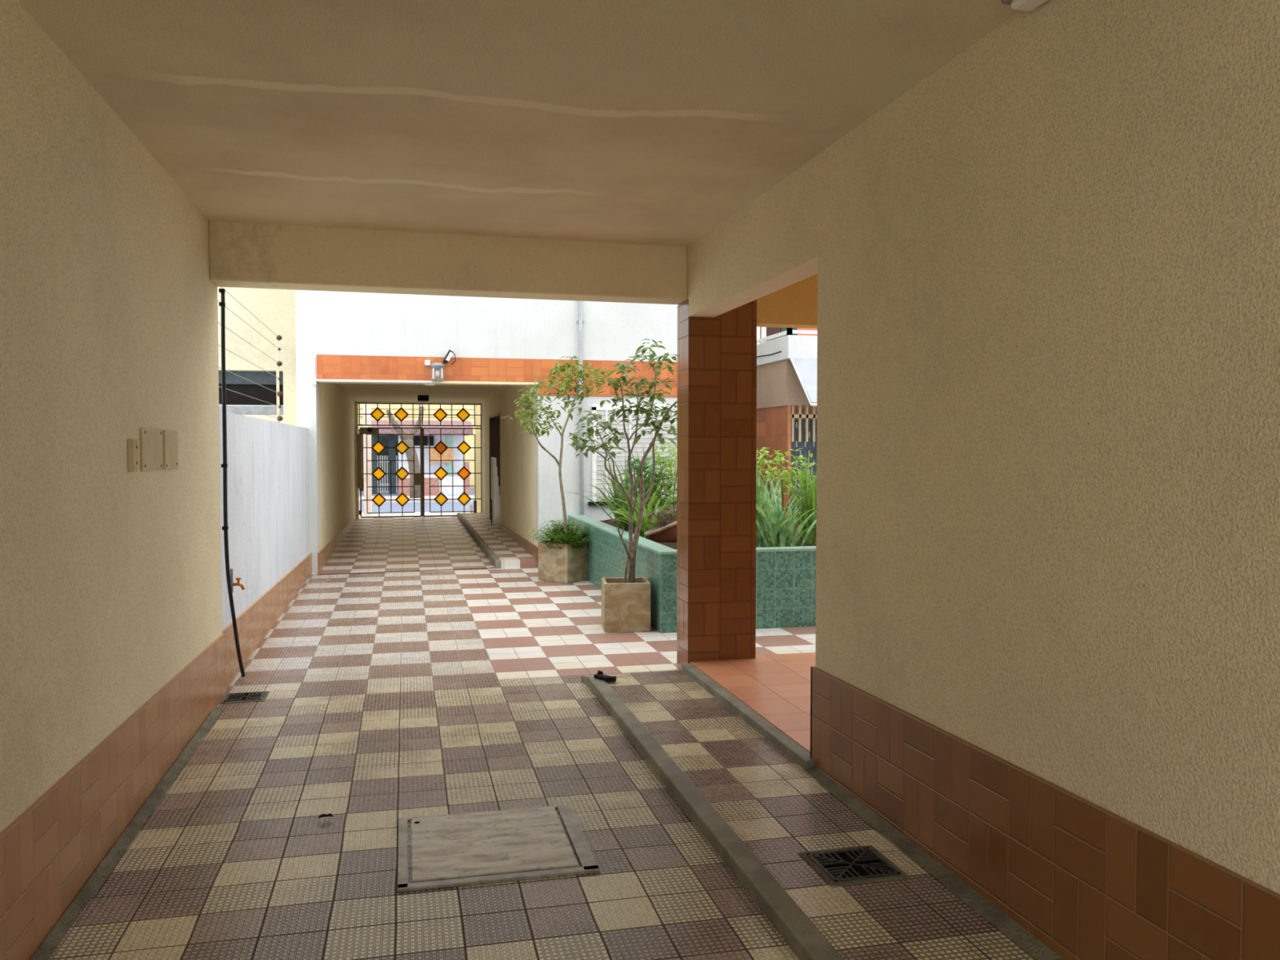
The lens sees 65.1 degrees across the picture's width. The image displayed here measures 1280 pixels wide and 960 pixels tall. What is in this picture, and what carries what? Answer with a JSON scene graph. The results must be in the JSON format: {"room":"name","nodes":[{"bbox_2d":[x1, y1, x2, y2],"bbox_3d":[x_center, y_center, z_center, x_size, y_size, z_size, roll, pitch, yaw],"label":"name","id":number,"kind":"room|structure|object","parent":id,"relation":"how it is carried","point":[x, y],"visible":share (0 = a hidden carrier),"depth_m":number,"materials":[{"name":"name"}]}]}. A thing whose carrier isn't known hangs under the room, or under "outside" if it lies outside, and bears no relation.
{"room":"covered passageway","nodes":[
{"label":"covered passageway","id":0,"kind":"room"},
{"bbox_2d":[0,0,310,832],"bbox_3d":[-2.373,-0.264,5.035,0.200,3.135,13.500,0,2,-13],"label":"wall","id":1,"kind":"structure","parent":0,"point":[110,575],"depth_m":3.58,"materials":[{"name":"beige paint"}]},
{"bbox_2d":[30,706,223,959],"bbox_3d":[-1.325,1.413,1.250,0.049,0.019,8.950,0,2,-13],"label":"trim","id":2,"kind":"structure","parent":1,"relation":"attached to","point":[46,950],"depth_m":3.60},
{"bbox_2d":[127,439,138,471],"bbox_3d":[-2.008,-0.098,3.973,0.024,0.128,0.075,0,2,-13],"label":"cover plate","id":3,"kind":"object","parent":1,"relation":"attached to","point":[132,444],"visible":1,"depth_m":3.94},
{"bbox_2d":[139,427,163,471],"bbox_3d":[-2.090,-0.131,4.292,0.012,0.181,0.355,0,2,-13],"label":"cover plate","id":4,"kind":"object","parent":1,"relation":"attached to","point":[151,439],"visible":1,"depth_m":4.26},
{"bbox_2d":[0,552,311,959],"bbox_3d":[-2.278,1.039,5.099,0.036,0.527,13.500,0,2,-13],"label":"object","id":5,"kind":"structure","parent":1,"relation":"attached to","point":[52,849],"depth_m":3.55,"materials":[{"name":"brown tile"}]},
{"bbox_2d":[162,430,177,469],"bbox_3d":[-2.164,-0.139,4.618,0.016,0.177,0.255,0,2,-13],"label":"cover plate","id":6,"kind":"object","parent":1,"relation":"attached to","point":[170,438],"visible":0.99,"depth_m":4.59,"materials":[{"name":"beige plastic"}]},
{"bbox_2d":[218,288,244,677],"bbox_3d":[-2.480,0.063,6.122,0.041,2.388,0.414,0,2,-8],"label":"power cable","id":7,"kind":"object","parent":1,"relation":"attached to","point":[222,291],"visible":1,"depth_m":5.92,"materials":[{"name":"black plastic"}]},
{"bbox_2d":[230,568,244,592],"bbox_3d":[-2.551,0.637,6.359,0.085,0.150,0.034,0,2,-13],"label":"tap","id":8,"kind":"object","parent":1,"relation":"attached to","point":[237,579],"visible":0.95,"depth_m":6.35,"materials":[{"name":"orange metal"}]},
{"bbox_2d":[217,287,283,422],"bbox_3d":[-2.966,-0.885,7.657,0.056,0.830,3.512,0,2,-13],"label":"fence","id":9,"kind":"object","parent":1,"relation":"on","point":[278,363],"visible":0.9,"depth_m":9.32,"materials":[{"name":"metal"}]},
{"bbox_2d":[317,382,355,551],"bbox_3d":[-4.974,-0.459,16.391,0.200,2.800,9.300,0,2,-13],"label":"wall","id":10,"kind":"structure","parent":0,"point":[335,409],"depth_m":14.66,"materials":[{"name":"beige paint"}]},
{"bbox_2d":[317,516,355,573],"bbox_3d":[-4.789,0.829,16.116,0.016,0.244,9.100,0,2,-13],"label":"baseboard","id":11,"kind":"structure","parent":10,"relation":"attached to","point":[325,553],"depth_m":13.43,"materials":[{"name":"brown tile"}]},
{"bbox_2d":[356,434,364,488],"bbox_3d":[-5.732,-0.384,20.542,0.128,1.120,0.120,0,2,-13],"label":"motor","id":12,"kind":"object","parent":10,"relation":"attached to","point":[359,450],"visible":1,"depth_m":20.48,"materials":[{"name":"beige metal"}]},
{"bbox_2d":[360,426,377,434],"bbox_3d":[-5.570,-1.015,20.596,0.366,0.148,0.130,0,2,-13],"label":"box","id":13,"kind":"object","parent":12,"relation":"attached to","point":[370,430],"visible":1,"depth_m":20.57,"materials":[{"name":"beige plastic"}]},
{"bbox_2d":[334,382,510,402],"bbox_3d":[-3.465,-1.629,16.708,3.300,0.280,9.300,0,2,-13],"label":"ceiling","id":14,"kind":"structure","parent":0,"point":[357,392],"depth_m":17.18,"materials":[{"name":"beige paint"}]},
{"bbox_2d":[417,395,428,402],"bbox_3d":[-3.945,-1.476,18.244,0.195,0.125,0.200,0,2,-13],"label":"lamp","id":15,"kind":"object","parent":14,"relation":"attached to","point":[421,398],"visible":1,"depth_m":18.15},
{"bbox_2d":[49,516,815,959],"bbox_3d":[1.904,1.291,7.039,9.500,0.100,30.750,0,2,-13],"label":"floor","id":16,"kind":"structure","parent":0,"point":[392,696],"depth_m":4.31,"materials":[{"name":"tile"}]},
{"bbox_2d":[219,691,269,703],"bbox_3d":[-2.319,1.274,5.883,0.244,0.008,0.234,0,2,-13],"label":"floor drain","id":17,"kind":"object","parent":16,"relation":"on","point":[242,697],"visible":1,"depth_m":5.86,"materials":[{"name":"metal"}]},
{"bbox_2d":[217,286,296,426],"bbox_3d":[-6.470,-1.924,12.140,4.970,6.000,0.300,0,2,-13],"label":"building","id":18,"kind":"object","parent":16,"relation":"on","point":[274,308],"visible":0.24,"depth_m":12.44,"materials":[{"name":"cream paint"},{"name":"dark glass"},{"name":"grey paint"}]},
{"bbox_2d":[317,813,333,818],"bbox_3d":[-1.237,1.321,3.941,0.061,0.014,0.022,-1,2,-32],"label":"dry leaf","id":19,"kind":"object","parent":16,"relation":"on","point":[330,814],"visible":1,"depth_m":3.94,"materials":[{"name":"brown plant"}]},
{"bbox_2d":[318,567,495,574],"bbox_3d":[-2.744,1.082,11.900,2.082,0.004,0.030,-1,2,-19],"label":"trim","id":20,"kind":"structure","parent":16,"relation":"on","point":[490,567],"depth_m":11.90,"materials":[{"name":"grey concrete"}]},
{"bbox_2d":[354,401,482,519],"bbox_3d":[-4.626,-0.419,21.088,2.620,2.420,0.320,0,2,-13],"label":"surround","id":21,"kind":"object","parent":16,"relation":"on","point":[356,405],"visible":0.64,"depth_m":20.66,"materials":[{"name":"beige paint"}]},
{"bbox_2d":[357,402,482,518],"bbox_3d":[-4.591,-0.403,20.945,2.625,2.397,0.085,0,2,-13],"label":"gate","id":22,"kind":"object","parent":21,"relation":"attached to","point":[377,414],"visible":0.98,"depth_m":20.95,"materials":[{"name":"brown metal"}]},
{"bbox_2d":[457,512,501,568],"bbox_3d":[-2.771,0.883,16.653,0.070,0.100,9.180,0,2,-13],"label":"trim","id":23,"kind":"structure","parent":16,"relation":"on","point":[492,557],"depth_m":14.59,"materials":[{"name":"concrete"}]},
{"bbox_2d":[397,804,599,892],"bbox_3d":[-0.543,1.339,3.699,0.680,0.016,0.653,0,2,-13],"label":"floor hatch","id":24,"kind":"object","parent":16,"relation":"on","point":[482,847],"visible":1,"depth_m":3.63,"materials":[{"name":"stone"}]},
{"bbox_2d":[460,512,537,568],"bbox_3d":[-2.539,0.884,16.712,0.500,0.095,9.170,0,2,-13],"label":"walkway","id":25,"kind":"object","parent":16,"relation":"on","point":[512,554],"visible":0.71,"depth_m":14.29,"materials":[{"name":"tile"}]},
{"bbox_2d":[489,457,493,524],"bbox_3d":[-2.642,0.206,17.879,0.060,1.185,0.110,0,2,-13],"label":"post","id":26,"kind":"object","parent":25,"relation":"on","point":[491,465],"visible":1,"depth_m":17.84,"materials":[{"name":"white paint"}]},
{"bbox_2d":[507,355,611,583],"bbox_3d":[-0.867,-0.135,10.981,1.196,2.498,0.960,-1,2,-21],"label":"potted tree","id":27,"kind":"object","parent":16,"relation":"on","point":[563,557],"visible":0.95,"depth_m":10.91,"materials":[{"name":"green plant"}]},
{"bbox_2d":[581,675,594,686],"bbox_3d":[-0.302,1.248,6.227,0.084,0.078,0.153,-1,2,-21],"label":"trim","id":28,"kind":"structure","parent":16,"relation":"on","point":[584,679],"depth_m":6.21,"materials":[{"name":"tile"}]},
{"bbox_2d":[568,514,628,590],"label":"planter","id":29,"kind":"object","parent":16,"relation":"on","point":[606,551],"depth_m":10.30,"materials":[{"name":"teal tile"}]},
{"bbox_2d":[557,456,676,531],"bbox_3d":[-0.114,0.126,10.474,1.352,0.849,1.168,1,2,27],"label":"spiky plant","id":30,"kind":"object","parent":29,"relation":"on","point":[621,524],"visible":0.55,"depth_m":10.45,"materials":[{"name":"green plant"}]},
{"bbox_2d":[593,443,676,528],"bbox_3d":[-0.009,0.061,10.949,1.063,0.949,0.985,1,2,34],"label":"spiky plant","id":31,"kind":"object","parent":29,"relation":"on","point":[654,488],"visible":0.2,"depth_m":10.81,"materials":[{"name":"green plant"}]},
{"bbox_2d":[597,483,676,537],"bbox_3d":[0.024,0.294,9.921,0.866,0.550,0.875,0,2,9],"label":"spiky plant","id":32,"kind":"object","parent":29,"relation":"on","point":[645,526],"visible":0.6,"depth_m":9.87,"materials":[{"name":"green plant"}]},
{"bbox_2d":[566,338,677,632],"bbox_3d":[-0.098,0.037,8.111,1.020,2.337,0.703,0,2,-8],"label":"potted tree","id":33,"kind":"object","parent":16,"relation":"on","point":[625,601],"visible":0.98,"depth_m":8.06,"materials":[{"name":"green plant"}]},
{"bbox_2d":[635,518,676,633],"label":"planter","id":34,"kind":"object","parent":16,"relation":"on","point":[656,562],"depth_m":7.96,"materials":[{"name":"teal tile"}]},
{"bbox_2d":[617,456,676,510],"bbox_3d":[0.120,0.150,10.947,0.670,0.818,0.691,0,2,-13],"label":"leafy shrub","id":35,"kind":"object","parent":34,"relation":"on","point":[648,467],"visible":0.32,"depth_m":10.85,"materials":[{"name":"green plant"}]},
{"bbox_2d":[643,440,676,520],"bbox_3d":[0.357,0.087,10.374,0.737,0.978,0.672,0,2,10],"label":"leafy shrub","id":36,"kind":"object","parent":34,"relation":"on","point":[667,444],"visible":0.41,"depth_m":10.35,"materials":[{"name":"green plant"}]},
{"bbox_2d":[644,518,676,542],"bbox_3d":[0.235,0.487,9.440,0.397,0.289,0.417,0,2,-13],"label":"clay bowl","id":37,"kind":"object","parent":34,"relation":"on","point":[666,534],"visible":0.61,"depth_m":9.29,"materials":[{"name":"ceramic"}]},
{"bbox_2d":[644,502,676,529],"bbox_3d":[0.241,0.364,9.500,0.418,0.293,0.427,0,2,-13],"label":"plant","id":38,"kind":"object","parent":37,"relation":"in","point":[664,522],"visible":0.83,"depth_m":9.49,"materials":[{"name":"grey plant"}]},
{"bbox_2d":[588,676,844,959],"bbox_3d":[0.867,1.394,1.286,0.085,0.060,10.020,0,2,-13],"label":"curb","id":39,"kind":"structure","parent":16,"relation":"on","point":[806,940],"depth_m":3.56,"materials":[{"name":"concrete"}]},
{"bbox_2d":[594,670,616,682],"bbox_3d":[-0.208,1.196,6.072,0.070,0.054,0.191,-1,2,-34],"label":"bracket","id":40,"kind":"object","parent":39,"relation":"on","point":[599,675],"visible":1,"depth_m":6.06,"materials":[{"name":"black metal"}]},
{"bbox_2d":[755,517,816,629],"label":"planter","id":41,"kind":"object","parent":16,"relation":"on","point":[785,585],"depth_m":8.16,"materials":[{"name":"teal tile"}]},
{"bbox_2d":[755,454,786,547],"bbox_3d":[1.062,0.185,8.924,0.468,0.850,0.696,0,2,11],"label":"leaf plant","id":42,"kind":"object","parent":41,"relation":"on","point":[762,500],"visible":0.41,"depth_m":8.83,"materials":[{"name":"green plant"}]},
{"bbox_2d":[759,477,784,515],"bbox_3d":[1.202,0.275,10.054,0.467,0.622,0.482,0,2,-13],"label":"leafy shrub","id":43,"kind":"object","parent":41,"relation":"on","point":[774,481],"visible":0.02,"depth_m":9.97,"materials":[{"name":"green plant"}]},
{"bbox_2d":[755,476,816,546],"bbox_3d":[1.130,0.297,8.646,0.730,0.644,0.724,0,2,-13],"label":"leaf plant","id":44,"kind":"object","parent":41,"relation":"on","point":[775,526],"visible":0.84,"depth_m":8.63,"materials":[{"name":"green plant"}]},
{"bbox_2d":[755,447,816,517],"bbox_3d":[1.366,0.142,9.645,0.699,0.916,0.707,-2,2,-42],"label":"leafy shrub","id":45,"kind":"object","parent":41,"relation":"on","point":[781,456],"visible":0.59,"depth_m":9.60,"materials":[{"name":"green plant"}]},
{"bbox_2d":[761,505,816,546],"bbox_3d":[1.314,0.406,8.838,0.501,0.416,0.557,1,2,26],"label":"leaf plant","id":46,"kind":"object","parent":41,"relation":"on","point":[791,540],"visible":0.59,"depth_m":8.75,"materials":[{"name":"green plant"}]},
{"bbox_2d":[786,450,816,543],"bbox_3d":[1.533,0.167,9.202,0.356,0.869,0.366,-1,2,-31],"label":"leaf plant","id":47,"kind":"object","parent":41,"relation":"on","point":[804,482],"visible":0.64,"depth_m":9.14,"materials":[{"name":"green plant"}]},
{"bbox_2d":[796,459,816,544],"bbox_3d":[1.624,0.202,9.109,0.387,0.804,0.348,0,2,13],"label":"leaf plant","id":48,"kind":"object","parent":41,"relation":"on","point":[813,490],"visible":0.42,"depth_m":9.09,"materials":[{"name":"green plant"}]},
{"bbox_2d":[755,327,817,517],"bbox_3d":[3.286,-2.081,17.070,4.083,6.000,6.150,0,2,-13],"label":"apartment building","id":49,"kind":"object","parent":16,"relation":"on","point":[780,388],"visible":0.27,"depth_m":14.13,"materials":[{"name":"beige paint"}]},
{"bbox_2d":[790,357,817,406],"bbox_3d":[3.844,-1.325,13.746,3.562,0.680,0.620,0,2,-13],"label":"awning","id":50,"kind":"object","parent":49,"relation":"attached to","point":[806,369],"visible":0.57,"depth_m":13.43,"materials":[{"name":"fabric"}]},
{"bbox_2d":[604,670,1035,959],"bbox_3d":[1.183,1.393,1.396,0.600,0.055,10.090,0,2,-13],"label":"walkway","id":51,"kind":"object","parent":16,"relation":"on","point":[780,811],"visible":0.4,"depth_m":3.66,"materials":[{"name":"tile"}]},
{"bbox_2d":[798,844,910,886],"bbox_3d":[0.718,1.298,3.385,0.284,0.008,0.274,0,2,-13],"label":"floor drain","id":52,"kind":"object","parent":51,"relation":"on","point":[864,864],"visible":1,"depth_m":3.37,"materials":[{"name":"metal"}]},
{"bbox_2d":[208,221,687,304],"bbox_3d":[-1.084,-1.500,6.090,2.819,0.730,0.250,0,2,-15],"label":"beam","id":53,"kind":"structure","parent":0,"point":[242,255],"depth_m":5.96,"materials":[{"name":"beige paint"}]},
{"bbox_2d":[295,289,678,573],"bbox_3d":[-2.254,-2.129,15.434,5.116,6.200,6.800,0,2,-13],"label":"facade","id":54,"kind":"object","parent":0,"point":[327,322],"visible":0.2,"depth_m":12.09,"materials":[{"name":"white paint"}]},
{"bbox_2d":[312,355,431,384],"bbox_3d":[-3.128,-1.276,11.739,1.355,0.330,0.045,0,2,-13],"label":"conduit","id":55,"kind":"object","parent":54,"relation":"attached to","point":[314,380],"visible":1,"depth_m":11.69,"materials":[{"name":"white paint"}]},
{"bbox_2d":[316,379,537,386],"bbox_3d":[-2.522,-1.168,12.030,2.575,0.027,0.264,0,2,-13],"label":"lintel edge","id":56,"kind":"structure","parent":54,"relation":"attached to","point":[460,383],"depth_m":12.05,"materials":[{"name":"beige paint"}]},
{"bbox_2d":[422,383,436,385],"bbox_3d":[-2.524,-1.145,12.032,0.170,0.022,0.167,0,2,-13],"label":"soffit light","id":57,"kind":"object","parent":56,"relation":"attached to","point":[423,384],"visible":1,"depth_m":11.98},
{"bbox_2d":[316,354,677,396],"bbox_3d":[-1.366,-1.250,12.171,4.888,0.440,0.012,0,2,-13],"label":"tile band","id":58,"kind":"object","parent":54,"relation":"attached to","point":[328,366],"visible":0.71,"depth_m":12.04,"materials":[{"name":"orange tile"}]},
{"bbox_2d":[424,360,444,382],"bbox_3d":[-2.421,-1.284,11.829,0.229,0.259,0.170,0,2,-13],"label":"lamp","id":59,"kind":"object","parent":58,"relation":"attached to","point":[437,374],"visible":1,"depth_m":11.78,"materials":[{"name":"metal"}]},
{"bbox_2d":[442,350,456,364],"bbox_3d":[-2.285,-1.449,11.868,0.197,0.182,0.096,0,2,10],"label":"security camera","id":60,"kind":"object","parent":58,"relation":"attached to","point":[449,354],"visible":0.94,"depth_m":11.84,"materials":[{"name":"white plastic"}]},
{"bbox_2d":[576,301,584,515],"bbox_3d":[-0.740,-0.611,12.314,0.118,3.365,0.094,0,2,-13],"label":"pipe","id":61,"kind":"object","parent":54,"relation":"attached to","point":[580,321],"visible":0.49,"depth_m":12.27,"materials":[{"name":"grey paint"}]},
{"bbox_2d":[587,406,677,505],"bbox_3d":[-0.026,-0.301,12.485,1.250,1.225,0.070,0,2,-13],"label":"window","id":62,"kind":"structure","parent":54,"relation":"attached to","point":[644,442],"depth_m":12.46,"materials":[{"name":"white paint"}]},
{"bbox_2d":[480,385,536,546],"bbox_3d":[-2.263,-0.479,17.026,0.200,2.800,9.300,0,2,-13],"label":"wall","id":63,"kind":"structure","parent":0,"point":[517,458],"depth_m":14.98,"materials":[{"name":"beige paint"}]},
{"bbox_2d":[488,412,500,519],"bbox_3d":[-2.542,-0.176,18.199,0.212,2.020,2.110,0,2,-13],"label":"door","id":64,"kind":"structure","parent":63,"relation":"in","point":[494,420],"depth_m":19.16,"materials":[{"name":"brown wood"}]},
{"bbox_2d":[491,457,500,526],"bbox_3d":[-2.610,0.240,18.176,0.008,1.290,2.030,0,2,-13],"label":"board","id":65,"kind":"object","parent":63,"relation":"attached to","point":[496,487],"visible":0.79,"depth_m":18.03,"materials":[{"name":"white paint"}]},
{"bbox_2d":[501,414,510,444],"bbox_3d":[-2.147,-0.798,16.016,0.030,0.442,1.200,0,2,-13],"label":"meter cover","id":66,"kind":"object","parent":63,"relation":"attached to","point":[506,424],"visible":1,"depth_m":15.91,"materials":[{"name":"beige paint"}]},
{"bbox_2d":[499,523,537,562],"bbox_3d":[-1.825,0.842,14.726,0.016,0.187,5.040,0,2,-13],"label":"baseboard","id":67,"kind":"structure","parent":63,"relation":"attached to","point":[531,548],"depth_m":13.78,"materials":[{"name":"brown tile"}]},
{"bbox_2d":[17,0,1019,247],"bbox_3d":[-0.249,-1.500,2.463,3.180,0.300,7.600,0,2,-13],"label":"ceiling","id":68,"kind":"structure","parent":0,"point":[630,122],"depth_m":3.62,"materials":[{"name":"paint"}]},
{"bbox_2d":[1001,0,1047,11],"bbox_3d":[1.099,-1.338,2.720,0.090,0.040,0.275,0,2,-13],"label":"recessed light","id":69,"kind":"object","parent":68,"relation":"in","point":[1021,5],"visible":1,"depth_m":2.79,"materials":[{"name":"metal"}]},
{"bbox_2d":[676,299,756,670],"bbox_3d":[0.497,-0.312,6.535,0.455,3.135,0.270,0,2,-13],"label":"pillar","id":70,"kind":"structure","parent":0,"point":[717,435],"depth_m":6.42,"materials":[{"name":"brown tile"}]},
{"bbox_2d":[689,652,815,753],"bbox_3d":[2.736,1.300,3.622,3.438,0.100,6.720,0,2,-13],"label":"floor","id":71,"kind":"structure","parent":0,"point":[775,686],"depth_m":5.77,"materials":[{"name":"tile"}]},
{"bbox_2d":[756,273,817,328],"bbox_3d":[2.186,-1.455,6.853,2.995,0.870,0.170,0,2,-13],"label":"ceiling","id":72,"kind":"structure","parent":0,"point":[794,305],"depth_m":6.50,"materials":[{"name":"paint"}]},
{"bbox_2d":[791,405,817,512],"bbox_3d":[2.689,-0.082,13.988,1.220,2.200,0.200,0,2,-13],"label":"fence","id":73,"kind":"object","parent":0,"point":[803,432],"visible":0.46,"depth_m":13.93,"materials":[{"name":"grey metal"}]},
{"bbox_2d":[677,0,1279,893],"bbox_3d":[1.206,-0.195,2.891,0.170,3.135,7.689,0,2,-13],"label":"wall","id":74,"kind":"structure","parent":0,"point":[1047,268],"depth_m":2.71,"materials":[{"name":"beige paint"}]},
{"bbox_2d":[681,663,814,769],"bbox_3d":[0.525,1.220,5.372,0.067,0.048,2.040,0,2,-13],"label":"trim","id":75,"kind":"structure","parent":74,"relation":"attached to","point":[784,743],"depth_m":5.09,"materials":[{"name":"concrete"}]},
{"bbox_2d":[810,666,815,758],"bbox_3d":[0.845,1.048,4.437,0.186,0.452,0.015,0,2,-13],"label":"baseboard","id":76,"kind":"structure","parent":74,"relation":"attached to","point":[815,666],"depth_m":4.42,"materials":[{"name":"brown tile"}]},
{"bbox_2d":[802,766,1064,959],"bbox_3d":[1.537,1.367,0.959,0.065,0.019,7.080,0,2,-13],"label":"trim","id":77,"kind":"structure","parent":74,"relation":"attached to","point":[967,895],"depth_m":3.27,"materials":[{"name":"grey concrete"}]},
{"bbox_2d":[810,666,1279,959],"bbox_3d":[1.376,1.084,1.796,0.016,0.548,5.400,0,2,-13],"label":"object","id":78,"kind":"structure","parent":74,"relation":"attached to","point":[1086,880],"depth_m":2.83,"materials":[{"name":"brown tile"}]},
{"label":"outside","id":79,"kind":"structure","parent":0,"visible":0},
{"bbox_2d":[359,487,474,496],"bbox_3d":[-10.386,0.115,44.325,32.000,0.170,29.000,0,2,-13],"label":"ground","id":80,"kind":"structure","parent":79,"point":[471,489],"depth_m":31.57,"materials":[{"name":"concrete"}]},
{"bbox_2d":[371,435,377,493],"bbox_3d":[-8.359,-0.494,31.524,0.186,1.864,0.200,0,2,-13],"label":"porch post","id":81,"kind":"object","parent":80,"relation":"on","point":[374,437],"visible":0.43,"depth_m":31.43,"materials":[{"name":"grey stone"}]},
{"bbox_2d":[358,429,398,490],"bbox_3d":[-9.525,-0.668,33.917,3.082,2.100,0.400,0,2,-13],"label":"wall","id":82,"kind":"structure","parent":80,"relation":"on","point":[384,439],"depth_m":33.92,"materials":[{"name":"paint"}]},
{"bbox_2d":[377,455,398,493],"bbox_3d":[-8.195,-0.185,32.202,0.922,1.202,0.055,0,2,-13],"label":"picket fence","id":83,"kind":"object","parent":80,"relation":"on","point":[382,484],"visible":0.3,"depth_m":32.18,"materials":[{"name":"white paint"}]},
{"bbox_2d":[388,435,395,493],"bbox_3d":[-7.822,-0.498,31.650,0.204,1.864,0.200,0,2,-13],"label":"porch post","id":84,"kind":"object","parent":80,"relation":"on","point":[392,443],"visible":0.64,"depth_m":31.55,"materials":[{"name":"grey stone"}]},
{"bbox_2d":[358,404,474,487],"bbox_3d":[-8.785,-3.730,37.369,24.000,8.000,3.030,0,2,-13],"label":"building","id":85,"kind":"structure","parent":80,"relation":"on","point":[468,439],"depth_m":36.22,"materials":[{"name":"paint"}]},
{"bbox_2d":[371,420,472,495],"bbox_3d":[-7.024,-0.750,32.138,3.036,2.376,4.200,0,2,-13],"label":"house","id":86,"kind":"structure","parent":80,"relation":"on","point":[450,441],"depth_m":30.71,"materials":[{"name":"paint"}]},
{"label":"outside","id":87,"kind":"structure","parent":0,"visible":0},
{"bbox_2d":[359,511,473,517],"bbox_3d":[-5.153,0.812,22.016,28.000,0.100,1.650,0,2,-13],"label":"pavement","id":88,"kind":"structure","parent":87,"point":[415,513],"depth_m":22.29,"materials":[{"name":"grey concrete"}]},
{"bbox_2d":[363,404,372,515],"bbox_3d":[-5.998,-0.740,22.051,0.160,3.000,0.300,0,2,-13],"label":"pillar","id":89,"kind":"structure","parent":88,"relation":"on","point":[368,406],"depth_m":21.92,"materials":[{"name":"paint"}]},
{"bbox_2d":[469,504,472,512],"bbox_3d":[-3.724,0.649,22.115,0.065,0.220,0.100,0,2,-13],"label":"block","id":90,"kind":"object","parent":88,"relation":"on","point":[470,505],"visible":0.64,"depth_m":22.07,"materials":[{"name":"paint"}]},
{"bbox_2d":[473,500,476,512],"bbox_3d":[-3.597,0.607,21.861,0.058,0.320,0.150,0,2,-13],"label":"bollard","id":91,"kind":"object","parent":88,"relation":"on","point":[473,500],"visible":0.57,"depth_m":21.79,"materials":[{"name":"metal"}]},
{"bbox_2d":[474,404,480,512],"bbox_3d":[-3.655,-0.757,22.600,0.140,3.000,0.300,0,2,-13],"label":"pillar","id":92,"kind":"structure","parent":88,"relation":"on","point":[477,407],"depth_m":22.46,"materials":[{"name":"beige paint"}]},
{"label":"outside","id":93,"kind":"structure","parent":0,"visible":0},
{"bbox_2d":[359,495,474,503],"bbox_3d":[-6.802,0.603,29.047,32.000,0.170,2.400,0,2,-13],"label":"pavement","id":94,"kind":"structure","parent":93,"point":[408,496],"depth_m":28.30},
{"bbox_2d":[386,406,424,497],"bbox_3d":[-6.583,-0.779,28.130,1.054,2.579,0.400,0,2,-13],"label":"street tree","id":95,"kind":"object","parent":94,"relation":"on","point":[407,439],"visible":0.78,"depth_m":28.06,"materials":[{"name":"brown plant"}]},
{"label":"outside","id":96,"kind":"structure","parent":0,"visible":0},
{"bbox_2d":[359,502,473,512],"bbox_3d":[-5.935,0.786,25.352,32.000,0.140,5.200,0,2,-13],"label":"road","id":97,"kind":"structure","parent":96,"point":[447,506],"depth_m":25.76,"materials":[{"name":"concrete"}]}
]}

